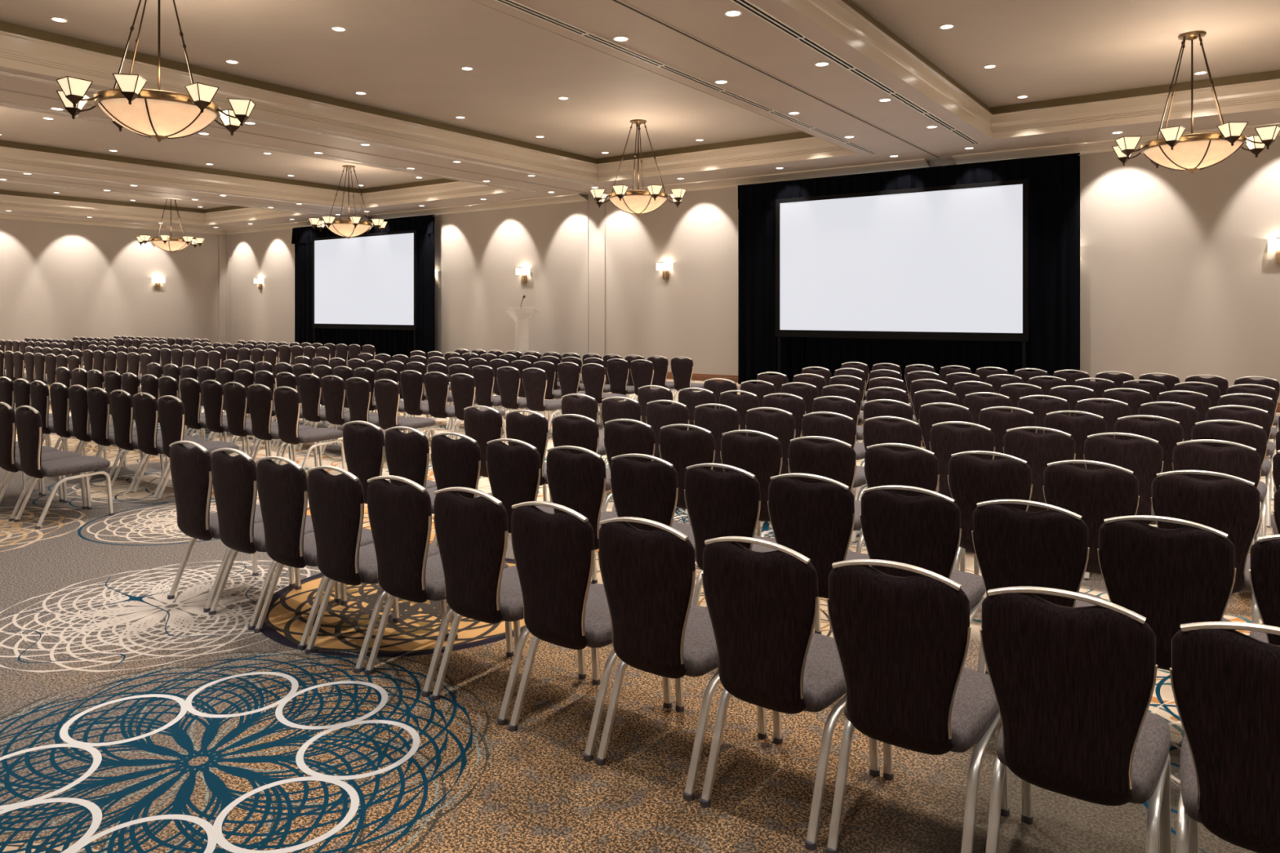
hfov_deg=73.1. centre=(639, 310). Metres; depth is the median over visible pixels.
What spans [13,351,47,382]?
banquet chair
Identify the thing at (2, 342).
banquet chair
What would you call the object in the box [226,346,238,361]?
banquet chair
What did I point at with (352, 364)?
banquet chair
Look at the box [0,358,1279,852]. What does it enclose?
floor
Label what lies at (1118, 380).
banquet chair
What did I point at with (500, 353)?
banquet chair
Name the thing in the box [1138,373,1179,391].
banquet chair
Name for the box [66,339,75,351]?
banquet chair
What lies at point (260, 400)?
banquet chair
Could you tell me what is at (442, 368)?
banquet chair
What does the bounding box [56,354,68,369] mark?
banquet chair
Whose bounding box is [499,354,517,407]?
banquet chair
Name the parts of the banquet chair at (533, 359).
backrest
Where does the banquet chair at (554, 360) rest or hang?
on the floor
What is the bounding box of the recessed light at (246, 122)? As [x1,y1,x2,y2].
[244,121,256,124]
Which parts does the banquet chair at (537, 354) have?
backrest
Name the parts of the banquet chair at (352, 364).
backrest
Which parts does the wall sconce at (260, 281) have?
lamp shade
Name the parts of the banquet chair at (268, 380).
handle, backrest, trim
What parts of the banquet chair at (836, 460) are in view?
handle, backrest, trim, seat, leg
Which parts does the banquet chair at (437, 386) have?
leg, handle, backrest, trim, leg, leg, seat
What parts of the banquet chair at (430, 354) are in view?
backrest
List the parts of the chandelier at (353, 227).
lamp shade, lamp shade, lamp shade, rod, rod, lamp shade, rod, rod, lamp shade, rod, lamp shade, lamp shade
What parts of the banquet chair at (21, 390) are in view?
handle, backrest, seat, leg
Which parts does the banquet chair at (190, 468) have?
leg, handle, backrest, trim, leg, seat, leg, leg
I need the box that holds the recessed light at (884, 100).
[878,97,891,102]
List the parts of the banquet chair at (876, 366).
handle, backrest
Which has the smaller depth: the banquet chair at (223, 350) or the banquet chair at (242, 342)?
the banquet chair at (223, 350)
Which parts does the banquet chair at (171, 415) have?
leg, handle, backrest, trim, seat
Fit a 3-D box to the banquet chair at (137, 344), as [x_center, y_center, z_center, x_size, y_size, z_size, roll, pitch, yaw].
[-13.697,1.259,23.946,0.451,0.967,0.595,0,0,35]
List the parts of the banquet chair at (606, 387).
backrest, seat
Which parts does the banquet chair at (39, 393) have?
handle, backrest, leg, trim, leg, seat, leg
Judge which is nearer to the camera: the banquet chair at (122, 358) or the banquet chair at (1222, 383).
the banquet chair at (1222, 383)
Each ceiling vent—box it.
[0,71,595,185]
[0,101,536,191]
[0,168,360,210]
[0,179,323,214]
[495,0,879,155]
[730,0,980,144]
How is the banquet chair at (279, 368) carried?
on the floor
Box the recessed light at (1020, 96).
[1016,95,1028,97]
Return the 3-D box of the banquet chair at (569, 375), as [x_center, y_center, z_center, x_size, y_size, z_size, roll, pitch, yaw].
[-0.925,1.259,13.224,0.451,0.967,0.595,0,0,36]
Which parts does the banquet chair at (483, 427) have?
handle, backrest, leg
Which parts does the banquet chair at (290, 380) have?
leg, handle, backrest, leg, seat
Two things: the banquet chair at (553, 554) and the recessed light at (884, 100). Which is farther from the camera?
the recessed light at (884, 100)
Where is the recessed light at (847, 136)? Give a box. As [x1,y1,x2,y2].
[844,135,854,137]
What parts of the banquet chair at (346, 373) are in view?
handle, backrest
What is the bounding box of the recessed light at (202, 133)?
[197,132,209,134]
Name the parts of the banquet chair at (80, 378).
handle, backrest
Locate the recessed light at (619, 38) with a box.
[612,35,629,41]
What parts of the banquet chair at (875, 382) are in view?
handle, backrest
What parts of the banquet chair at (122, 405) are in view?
leg, handle, backrest, trim, leg, seat, leg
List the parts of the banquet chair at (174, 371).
backrest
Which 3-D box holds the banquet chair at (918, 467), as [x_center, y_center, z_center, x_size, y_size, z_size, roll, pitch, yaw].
[1.673,1.259,5.249,0.451,0.967,0.595,0,0,36]
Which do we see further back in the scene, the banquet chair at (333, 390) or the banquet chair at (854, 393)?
the banquet chair at (333, 390)
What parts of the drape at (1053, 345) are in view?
panel, rail, panel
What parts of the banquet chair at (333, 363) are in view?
backrest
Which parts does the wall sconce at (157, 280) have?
lamp shade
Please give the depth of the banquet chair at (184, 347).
19.48 m
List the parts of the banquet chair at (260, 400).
leg, handle, backrest, trim, leg, seat, leg, leg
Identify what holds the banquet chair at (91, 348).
on the floor
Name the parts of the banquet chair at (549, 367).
handle, backrest, seat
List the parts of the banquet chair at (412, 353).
backrest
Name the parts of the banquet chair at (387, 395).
handle, backrest, trim, seat, leg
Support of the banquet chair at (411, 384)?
on the floor
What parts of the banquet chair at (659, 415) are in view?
handle, backrest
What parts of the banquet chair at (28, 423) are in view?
leg, handle, backrest, trim, leg, seat, leg, leg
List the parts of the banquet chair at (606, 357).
backrest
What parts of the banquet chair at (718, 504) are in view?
trim, leg, handle, backrest, seat, trim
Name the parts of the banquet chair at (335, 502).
leg, handle, backrest, trim, leg, leg, seat, leg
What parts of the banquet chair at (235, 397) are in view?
handle, leg, backrest, trim, leg, seat, leg, leg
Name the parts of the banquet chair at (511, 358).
backrest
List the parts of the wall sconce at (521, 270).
lamp shade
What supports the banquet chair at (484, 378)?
on the floor
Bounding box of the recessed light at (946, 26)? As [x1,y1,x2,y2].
[938,23,954,29]
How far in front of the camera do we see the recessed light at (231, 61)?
13.00 m
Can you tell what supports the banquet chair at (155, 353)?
on the floor
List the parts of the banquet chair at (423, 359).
backrest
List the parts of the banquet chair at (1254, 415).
handle, backrest, seat, trim, leg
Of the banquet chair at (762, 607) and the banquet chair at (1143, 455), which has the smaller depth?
the banquet chair at (762, 607)
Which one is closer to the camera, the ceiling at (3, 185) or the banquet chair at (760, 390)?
the banquet chair at (760, 390)
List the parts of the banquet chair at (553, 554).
trim, leg, handle, backrest, trim, leg, seat, leg, leg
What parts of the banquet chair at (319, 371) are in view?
handle, backrest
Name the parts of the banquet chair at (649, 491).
trim, handle, backrest, trim, seat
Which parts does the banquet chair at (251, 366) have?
backrest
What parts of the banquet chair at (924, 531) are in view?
trim, handle, backrest, trim, seat, leg, leg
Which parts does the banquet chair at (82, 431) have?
handle, leg, backrest, trim, leg, seat, leg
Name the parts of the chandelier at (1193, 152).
lamp shade, shade frame, lamp shade, shade frame, arm, rod, lamp shade, shade frame, rod, rod, lamp shade, rod, rod, lamp shade, shade frame, arm, shade frame, lamp shade, shade frame, lamp shade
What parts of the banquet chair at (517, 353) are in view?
backrest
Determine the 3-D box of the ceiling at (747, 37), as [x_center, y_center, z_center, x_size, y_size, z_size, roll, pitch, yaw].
[-7.857,-3.175,13.803,37.600,0.050,23.400,0,0,35]
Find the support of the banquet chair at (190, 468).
on the floor
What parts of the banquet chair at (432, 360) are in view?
backrest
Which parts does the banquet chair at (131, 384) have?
handle, backrest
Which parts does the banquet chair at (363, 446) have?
handle, backrest, trim, seat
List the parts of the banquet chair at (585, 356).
backrest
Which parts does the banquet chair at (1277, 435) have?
backrest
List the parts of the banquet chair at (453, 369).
handle, backrest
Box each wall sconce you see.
[151,276,164,288]
[253,277,263,288]
[515,266,529,282]
[656,261,672,279]
[1267,237,1279,263]
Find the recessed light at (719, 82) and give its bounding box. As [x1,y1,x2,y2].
[714,80,728,84]
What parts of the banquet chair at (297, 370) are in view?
handle, backrest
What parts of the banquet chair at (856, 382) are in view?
handle, backrest, seat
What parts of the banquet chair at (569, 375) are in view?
handle, backrest, seat, leg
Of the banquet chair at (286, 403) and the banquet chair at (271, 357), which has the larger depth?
the banquet chair at (271, 357)
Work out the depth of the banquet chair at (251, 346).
20.23 m
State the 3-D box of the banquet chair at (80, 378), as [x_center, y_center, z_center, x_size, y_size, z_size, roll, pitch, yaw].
[-7.399,1.259,11.850,0.451,0.967,0.595,0,0,34]
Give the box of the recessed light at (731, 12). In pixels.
[724,9,742,16]
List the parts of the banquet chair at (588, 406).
handle, backrest, seat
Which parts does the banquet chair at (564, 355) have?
backrest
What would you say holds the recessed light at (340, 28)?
in the ceiling at (407, 57)
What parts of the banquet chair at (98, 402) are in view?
handle, leg, backrest, trim, leg, seat, leg, leg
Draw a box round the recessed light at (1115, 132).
[1111,131,1124,133]
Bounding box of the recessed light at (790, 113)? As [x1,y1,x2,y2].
[787,111,799,115]
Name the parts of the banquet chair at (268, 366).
backrest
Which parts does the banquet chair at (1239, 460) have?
handle, backrest, leg, seat, trim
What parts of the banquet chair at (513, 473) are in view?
handle, backrest, trim, seat, leg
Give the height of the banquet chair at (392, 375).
0.967 m
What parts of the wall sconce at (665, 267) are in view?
lamp shade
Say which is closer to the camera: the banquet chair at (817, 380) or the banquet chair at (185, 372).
the banquet chair at (817, 380)
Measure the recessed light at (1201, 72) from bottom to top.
0.011 m
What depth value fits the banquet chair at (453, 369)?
12.53 m
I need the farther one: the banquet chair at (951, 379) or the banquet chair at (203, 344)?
the banquet chair at (203, 344)
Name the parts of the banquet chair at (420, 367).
handle, backrest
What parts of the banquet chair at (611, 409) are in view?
handle, backrest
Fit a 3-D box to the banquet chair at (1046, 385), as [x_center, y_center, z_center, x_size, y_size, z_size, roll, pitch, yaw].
[4.987,1.259,10.455,0.451,0.967,0.595,0,0,35]
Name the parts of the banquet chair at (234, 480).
leg, handle, backrest, trim, leg, seat, leg, leg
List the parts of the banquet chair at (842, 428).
handle, backrest, trim, seat, leg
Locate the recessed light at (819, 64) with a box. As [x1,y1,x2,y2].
[813,61,830,66]
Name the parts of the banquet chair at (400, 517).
trim, leg, handle, backrest, trim, leg, leg, seat, leg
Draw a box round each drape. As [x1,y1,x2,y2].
[291,214,435,366]
[737,152,1079,393]
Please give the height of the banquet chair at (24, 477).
0.974 m
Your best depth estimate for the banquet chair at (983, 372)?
11.89 m
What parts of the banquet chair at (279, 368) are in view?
backrest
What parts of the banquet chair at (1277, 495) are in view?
trim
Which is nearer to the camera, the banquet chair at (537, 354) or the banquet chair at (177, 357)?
the banquet chair at (537, 354)
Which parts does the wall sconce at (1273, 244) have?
lamp shade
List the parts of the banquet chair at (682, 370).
leg, backrest, seat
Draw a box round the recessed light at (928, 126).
[925,125,937,128]
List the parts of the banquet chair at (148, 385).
handle, backrest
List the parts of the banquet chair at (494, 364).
backrest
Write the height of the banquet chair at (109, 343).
0.967 m
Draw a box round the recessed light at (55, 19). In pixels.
[49,17,68,22]
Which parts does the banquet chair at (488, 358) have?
backrest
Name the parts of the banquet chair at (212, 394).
handle, backrest, leg, trim, leg, seat, leg, leg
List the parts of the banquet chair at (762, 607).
trim, leg, handle, backrest, leg, seat, trim, leg, leg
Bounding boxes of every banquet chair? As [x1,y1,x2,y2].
[0,339,5,352]
[0,350,26,380]
[0,376,65,450]
[0,402,87,521]
[0,445,63,502]
[4,339,13,352]
[4,351,35,381]
[13,340,20,353]
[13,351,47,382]
[13,378,83,455]
[13,405,114,528]
[14,412,48,446]
[15,441,41,494]
[19,340,27,355]
[24,337,31,370]
[24,351,47,383]
[25,346,35,373]
[27,341,35,348]
[30,380,102,457]
[31,337,38,342]
[33,346,46,374]
[33,352,49,395]
[35,341,42,348]
[38,337,44,342]
[42,341,50,349]
[42,346,52,373]
[44,337,52,348]
[44,353,57,398]
[49,382,123,466]
[50,342,58,350]
[51,347,62,356]
[52,338,58,343]
[55,366,111,438]
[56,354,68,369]
[58,338,66,344]
[58,342,84,368]
[62,348,95,372]
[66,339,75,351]
[67,355,105,389]
[68,384,142,475]
[71,348,106,373]
[71,368,88,438]
[72,336,79,342]
[75,339,84,369]
[79,336,86,355]
[82,340,89,351]
[82,349,93,371]
[86,337,93,342]
[87,369,112,422]
[87,386,164,484]
[88,344,97,369]
[89,340,98,346]
[93,337,101,342]
[93,350,129,377]
[97,344,107,371]
[98,340,107,347]
[101,337,108,342]
[104,351,142,376]
[104,370,133,420]
[107,341,118,373]
[107,345,142,374]
[108,337,116,342]
[110,389,185,490]
[113,335,120,339]
[115,337,124,347]
[116,351,142,377]
[117,346,128,372]
[120,335,127,342]
[120,372,139,451]
[124,338,133,349]
[127,352,141,384]
[128,346,141,386]
[132,338,141,351]
[133,392,213,497]
[135,336,142,342]
[138,346,164,391]
[139,352,180,392]
[141,338,161,362]
[141,342,161,364]
[141,373,202,437]
[142,336,151,340]
[146,362,180,428]
[149,339,158,345]
[149,347,164,375]
[151,337,158,342]
[151,343,161,365]
[157,395,239,497]
[158,337,166,342]
[158,339,166,346]
[158,376,222,455]
[160,343,183,366]
[160,347,172,374]
[164,364,201,412]
[167,337,175,347]
[167,440,295,613]
[171,344,183,365]
[171,348,183,378]
[175,337,183,347]
[179,377,245,453]
[180,364,204,434]
[181,344,192,365]
[183,337,191,346]
[183,349,195,368]
[192,337,200,342]
[192,341,201,346]
[192,345,204,370]
[195,350,208,369]
[197,366,250,436]
[200,338,209,343]
[201,342,211,348]
[201,379,268,457]
[204,346,215,368]
[208,350,222,373]
[208,448,341,630]
[213,342,222,350]
[215,346,226,370]
[215,367,235,439]
[222,342,232,349]
[222,382,292,460]
[223,359,239,386]
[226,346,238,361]
[233,342,244,364]
[234,368,274,443]
[236,340,246,345]
[239,347,251,363]
[239,360,273,417]
[244,343,254,361]
[247,340,257,348]
[247,383,317,466]
[251,347,276,388]
[253,456,391,649]
[254,370,311,446]
[255,343,281,364]
[255,361,305,421]
[257,341,279,359]
[263,348,277,377]
[267,341,291,364]
[267,344,293,365]
[273,386,345,469]
[275,362,324,423]
[275,372,334,450]
[277,341,292,364]
[279,345,293,368]
[289,342,300,364]
[291,345,312,376]
[292,363,342,426]
[294,355,311,368]
[297,373,349,453]
[301,342,311,355]
[303,346,315,373]
[304,465,448,673]
[311,342,323,358]
[312,356,329,374]
[313,364,346,427]
[317,346,330,364]
[321,375,381,454]
[324,343,347,365]
[328,357,373,412]
[333,365,375,426]
[336,343,348,366]
[342,420,436,503]
[345,377,406,452]
[347,358,377,413]
[348,344,361,361]
[354,367,407,433]
[358,352,374,367]
[362,344,375,359]
[364,475,514,697]
[366,359,412,417]
[373,378,435,435]
[375,353,400,399]
[376,368,430,437]
[384,426,482,546]
[386,360,425,417]
[392,354,409,370]
[400,369,453,439]
[406,361,452,420]
[409,355,450,404]
[410,350,426,400]
[424,371,477,439]
[426,351,443,400]
[427,362,474,428]
[428,355,453,404]
[430,431,492,498]
[431,487,586,725]
[444,351,461,382]
[448,356,466,404]
[448,364,496,429]
[450,373,506,444]
[454,348,470,358]
[462,352,479,366]
[463,405,546,501]
[468,357,510,411]
[471,349,486,359]
[471,364,519,413]
[480,353,497,407]
[486,438,597,583]
[488,349,503,361]
[489,359,532,414]
[497,366,546,418]
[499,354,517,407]
[505,409,551,501]
[506,350,522,398]
[508,501,671,761]
[511,360,555,417]
[520,355,558,408]
[522,367,561,432]
[524,351,559,399]
[533,360,562,416]
[540,355,562,413]
[542,351,561,399]
[546,445,617,550]
[551,413,612,511]
[557,361,602,422]
[560,393,607,464]
[561,356,599,405]
[562,352,582,383]
[581,363,626,430]
[582,353,619,401]
[583,357,624,400]
[595,516,767,801]
[600,396,641,501]
[602,354,628,400]
[603,418,690,524]
[606,358,637,400]
[609,453,697,566]
[624,355,645,397]
[630,359,671,400]
[637,385,672,423]
[645,400,689,514]
[647,355,676,393]
[658,423,715,509]
[670,356,703,404]
[677,387,715,431]
[684,462,777,605]
[693,403,740,472]
[699,536,879,850]
[703,377,737,408]
[719,390,759,436]
[720,429,782,536]
[739,380,776,410]
[745,407,795,474]
[756,371,788,397]
[762,392,805,438]
[767,473,871,634]
[780,382,818,413]
[787,435,863,552]
[792,373,826,397]
[800,411,867,542]
[801,366,831,386]
[812,395,865,500]
[822,384,864,466]
[825,559,1009,852]
[829,375,864,443]
[834,368,866,410]
[840,361,869,400]
[859,484,988,674]
[862,399,913,484]
[862,416,938,543]
[863,443,965,571]
[866,386,924,448]
[868,377,915,422]
[869,368,911,407]
[871,363,908,395]
[904,364,935,404]
[906,370,941,415]
[910,378,949,422]
[912,389,958,448]
[918,402,972,451]
[928,421,995,497]
[939,365,972,382]
[945,372,981,393]
[947,450,1032,575]
[953,381,994,406]
[963,391,1012,426]
[971,499,1103,673]
[975,366,1008,382]
[977,406,1036,459]
[979,586,1170,852]
[985,373,1023,395]
[999,382,1044,411]
[1003,426,1075,511]
[1013,368,1048,386]
[1017,395,1070,433]
[1027,375,1068,399]
[1042,459,1139,574]
[1043,410,1106,468]
[1048,385,1096,416]
[1053,369,1089,390]
[1073,377,1116,403]
[1074,398,1131,437]
[1083,432,1163,578]
[1095,371,1134,391]
[1097,515,1235,671]
[1102,387,1152,418]
[1114,414,1183,472]
[1121,379,1166,402]
[1137,401,1198,441]
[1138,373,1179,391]
[1151,470,1261,623]
[1156,390,1210,422]
[1169,621,1279,852]
[1172,382,1220,407]
[1172,439,1261,543]
[1184,374,1228,395]
[1191,419,1267,536]
[1205,404,1271,526]
[1217,393,1275,499]
[1226,383,1278,455]
[1234,376,1279,431]
[1248,534,1279,645]
[1271,449,1279,534]
[1272,488,1279,534]
[1273,430,1279,493]
[1277,416,1279,431]
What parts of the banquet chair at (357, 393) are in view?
handle, backrest, trim, seat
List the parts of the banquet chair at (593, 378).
handle, backrest, trim, seat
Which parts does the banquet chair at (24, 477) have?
seat, leg, leg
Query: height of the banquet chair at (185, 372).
0.967 m
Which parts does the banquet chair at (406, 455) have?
handle, backrest, trim, leg, seat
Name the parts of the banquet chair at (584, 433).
handle, backrest, trim, leg, seat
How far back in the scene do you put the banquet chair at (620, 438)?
6.14 m
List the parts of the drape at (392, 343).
panel, rail, panel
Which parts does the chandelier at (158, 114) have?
lamp shade, shade frame, lamp shade, shade frame, arm, arm, rod, shade frame, lamp shade, rod, lamp shade, rod, rod, rod, shade frame, lamp shade, arm, arm, lamp shade, shade frame, lamp shade, shade frame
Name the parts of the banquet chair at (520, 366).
handle, backrest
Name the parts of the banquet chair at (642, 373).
handle, backrest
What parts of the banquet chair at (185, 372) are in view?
handle, backrest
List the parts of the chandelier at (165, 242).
lamp shade, rod, lamp shade, lamp shade, rod, rod, rod, lamp shade, lamp shade, lamp shade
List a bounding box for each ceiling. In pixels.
[0,0,802,158]
[0,0,1279,229]
[0,106,443,189]
[0,182,230,208]
[850,0,1279,107]
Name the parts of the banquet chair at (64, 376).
backrest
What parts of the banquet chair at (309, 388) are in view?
leg, handle, backrest, trim, leg, seat, leg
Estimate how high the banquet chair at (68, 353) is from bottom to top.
0.967 m
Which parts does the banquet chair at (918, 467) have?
trim, handle, backrest, trim, leg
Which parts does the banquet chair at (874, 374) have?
handle, backrest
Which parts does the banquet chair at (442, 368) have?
handle, backrest, leg, seat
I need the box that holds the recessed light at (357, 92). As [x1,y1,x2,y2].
[355,91,366,94]
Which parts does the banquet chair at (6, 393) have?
handle, backrest, trim, leg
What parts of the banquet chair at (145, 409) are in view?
leg, handle, backrest, trim, leg, seat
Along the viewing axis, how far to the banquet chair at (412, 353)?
16.72 m
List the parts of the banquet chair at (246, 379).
handle, backrest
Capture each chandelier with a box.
[56,0,255,142]
[136,199,204,253]
[308,164,387,239]
[590,119,686,216]
[1111,30,1279,173]
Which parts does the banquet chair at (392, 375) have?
handle, backrest, seat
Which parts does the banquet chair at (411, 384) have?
handle, backrest, trim, leg, seat, leg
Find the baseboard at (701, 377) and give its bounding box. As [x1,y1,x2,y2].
[581,371,1279,413]
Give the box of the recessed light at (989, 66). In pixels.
[982,64,996,68]
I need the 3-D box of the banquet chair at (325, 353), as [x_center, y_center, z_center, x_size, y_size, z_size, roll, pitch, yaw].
[-6.685,1.259,18.859,0.451,0.967,0.595,0,0,36]
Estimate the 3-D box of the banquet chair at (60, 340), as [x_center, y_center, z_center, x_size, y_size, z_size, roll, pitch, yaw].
[-15.594,1.259,23.759,0.451,0.967,0.595,0,0,35]
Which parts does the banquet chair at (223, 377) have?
handle, backrest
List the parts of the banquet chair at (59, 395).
handle, backrest, leg, trim, leg, seat, leg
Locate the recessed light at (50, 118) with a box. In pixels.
[42,116,54,119]
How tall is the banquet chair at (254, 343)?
0.967 m
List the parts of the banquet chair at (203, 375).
handle, backrest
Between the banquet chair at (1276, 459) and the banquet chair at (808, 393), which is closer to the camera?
the banquet chair at (1276, 459)
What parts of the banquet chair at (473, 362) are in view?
backrest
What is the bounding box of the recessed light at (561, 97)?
[558,96,568,99]
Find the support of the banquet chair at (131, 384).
on the floor
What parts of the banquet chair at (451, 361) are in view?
backrest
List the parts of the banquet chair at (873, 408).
handle, backrest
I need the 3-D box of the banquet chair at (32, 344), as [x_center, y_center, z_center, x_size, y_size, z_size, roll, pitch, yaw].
[-15.432,1.259,22.310,0.451,0.967,0.595,0,0,37]
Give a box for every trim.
[0,0,857,182]
[0,88,591,193]
[0,105,519,208]
[0,174,372,215]
[0,181,311,225]
[0,189,246,213]
[0,212,226,235]
[218,234,231,344]
[221,122,1279,235]
[586,195,605,359]
[608,0,941,158]
[781,0,1279,138]
[928,159,955,167]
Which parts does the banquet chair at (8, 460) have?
handle, backrest, leg, trim, leg, seat, leg, leg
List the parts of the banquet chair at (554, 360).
backrest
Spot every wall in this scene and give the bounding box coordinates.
[0,218,218,352]
[231,136,1279,402]
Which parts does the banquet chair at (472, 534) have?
trim, leg, handle, backrest, trim, seat, leg, leg, leg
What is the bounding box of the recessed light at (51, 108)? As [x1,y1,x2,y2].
[49,106,64,110]
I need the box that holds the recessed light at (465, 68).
[460,66,473,70]
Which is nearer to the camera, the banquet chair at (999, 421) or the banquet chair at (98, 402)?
the banquet chair at (999, 421)
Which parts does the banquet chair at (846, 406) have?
handle, backrest, leg, seat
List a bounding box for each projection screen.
[312,229,417,351]
[775,178,1028,373]
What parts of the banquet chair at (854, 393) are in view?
handle, backrest, trim, seat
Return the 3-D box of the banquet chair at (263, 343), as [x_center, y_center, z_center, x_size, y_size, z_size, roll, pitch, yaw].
[-9.538,1.259,22.324,0.451,0.967,0.595,0,0,36]
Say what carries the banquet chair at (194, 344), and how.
on the floor
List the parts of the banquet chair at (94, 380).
handle, backrest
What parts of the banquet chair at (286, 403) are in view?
leg, handle, backrest, trim, leg, leg, seat, leg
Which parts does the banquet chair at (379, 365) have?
backrest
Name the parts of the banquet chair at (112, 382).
handle, backrest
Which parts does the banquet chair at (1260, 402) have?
handle, backrest, seat, trim, leg, leg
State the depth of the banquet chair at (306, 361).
14.72 m
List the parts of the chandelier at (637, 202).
lamp shade, shade frame, lamp shade, lamp shade, shade frame, rod, rod, rod, lamp shade, rod, lamp shade, shade frame, rod, lamp shade, shade frame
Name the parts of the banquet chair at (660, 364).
backrest, seat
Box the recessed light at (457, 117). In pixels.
[455,115,465,118]
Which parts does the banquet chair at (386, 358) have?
backrest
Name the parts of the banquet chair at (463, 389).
leg, handle, backrest, seat, leg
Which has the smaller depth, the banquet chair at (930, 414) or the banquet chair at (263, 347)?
the banquet chair at (930, 414)
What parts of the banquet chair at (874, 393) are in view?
handle, backrest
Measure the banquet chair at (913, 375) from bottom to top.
0.967 m
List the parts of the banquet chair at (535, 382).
handle, backrest, trim, leg, seat, leg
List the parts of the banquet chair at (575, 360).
backrest, seat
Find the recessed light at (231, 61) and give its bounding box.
[224,59,239,63]
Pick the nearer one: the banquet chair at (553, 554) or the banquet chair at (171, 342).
the banquet chair at (553, 554)
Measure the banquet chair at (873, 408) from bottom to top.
0.967 m
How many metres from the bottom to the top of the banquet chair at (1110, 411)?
0.967 m
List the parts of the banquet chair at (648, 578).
trim, leg, handle, backrest, leg, trim, seat, leg, leg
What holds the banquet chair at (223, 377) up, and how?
on the floor
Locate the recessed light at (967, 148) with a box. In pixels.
[964,146,974,149]
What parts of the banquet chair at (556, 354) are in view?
backrest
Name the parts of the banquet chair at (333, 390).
leg, handle, backrest, trim, seat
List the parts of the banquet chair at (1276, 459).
seat, trim, backrest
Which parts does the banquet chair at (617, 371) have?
handle, backrest, seat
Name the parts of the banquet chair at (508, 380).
handle, backrest, trim, seat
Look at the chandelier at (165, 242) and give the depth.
27.43 m
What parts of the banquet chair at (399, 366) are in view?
backrest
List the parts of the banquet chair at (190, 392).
handle, backrest, leg, trim, leg, seat, leg, leg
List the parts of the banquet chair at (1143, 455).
leg, handle, backrest, seat, trim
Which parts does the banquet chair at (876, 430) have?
handle, backrest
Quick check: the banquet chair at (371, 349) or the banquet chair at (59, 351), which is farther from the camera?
the banquet chair at (371, 349)
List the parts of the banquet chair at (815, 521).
trim, handle, backrest, leg, trim, seat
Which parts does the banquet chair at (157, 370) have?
backrest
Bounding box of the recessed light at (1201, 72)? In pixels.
[1193,71,1208,75]
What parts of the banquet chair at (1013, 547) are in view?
trim, leg, handle, backrest, trim, seat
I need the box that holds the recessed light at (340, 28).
[330,26,346,31]
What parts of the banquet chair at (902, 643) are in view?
trim, leg, leg, handle, backrest, seat, trim, leg, leg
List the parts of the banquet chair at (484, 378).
handle, backrest, trim, seat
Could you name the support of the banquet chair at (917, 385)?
on the floor
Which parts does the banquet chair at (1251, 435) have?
handle, backrest, seat, leg, trim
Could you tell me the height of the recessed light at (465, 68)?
0.011 m
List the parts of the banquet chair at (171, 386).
handle, backrest, leg, seat, leg, leg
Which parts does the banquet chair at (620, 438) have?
trim, leg, handle, backrest, trim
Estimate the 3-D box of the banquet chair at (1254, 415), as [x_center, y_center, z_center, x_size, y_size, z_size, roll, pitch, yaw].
[5.051,1.259,7.288,0.451,0.967,0.595,0,0,36]
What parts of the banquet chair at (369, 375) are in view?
handle, backrest, seat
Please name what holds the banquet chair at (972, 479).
on the floor
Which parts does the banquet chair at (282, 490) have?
leg, handle, backrest, trim, leg, seat, leg, leg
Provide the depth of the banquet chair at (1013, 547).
3.50 m

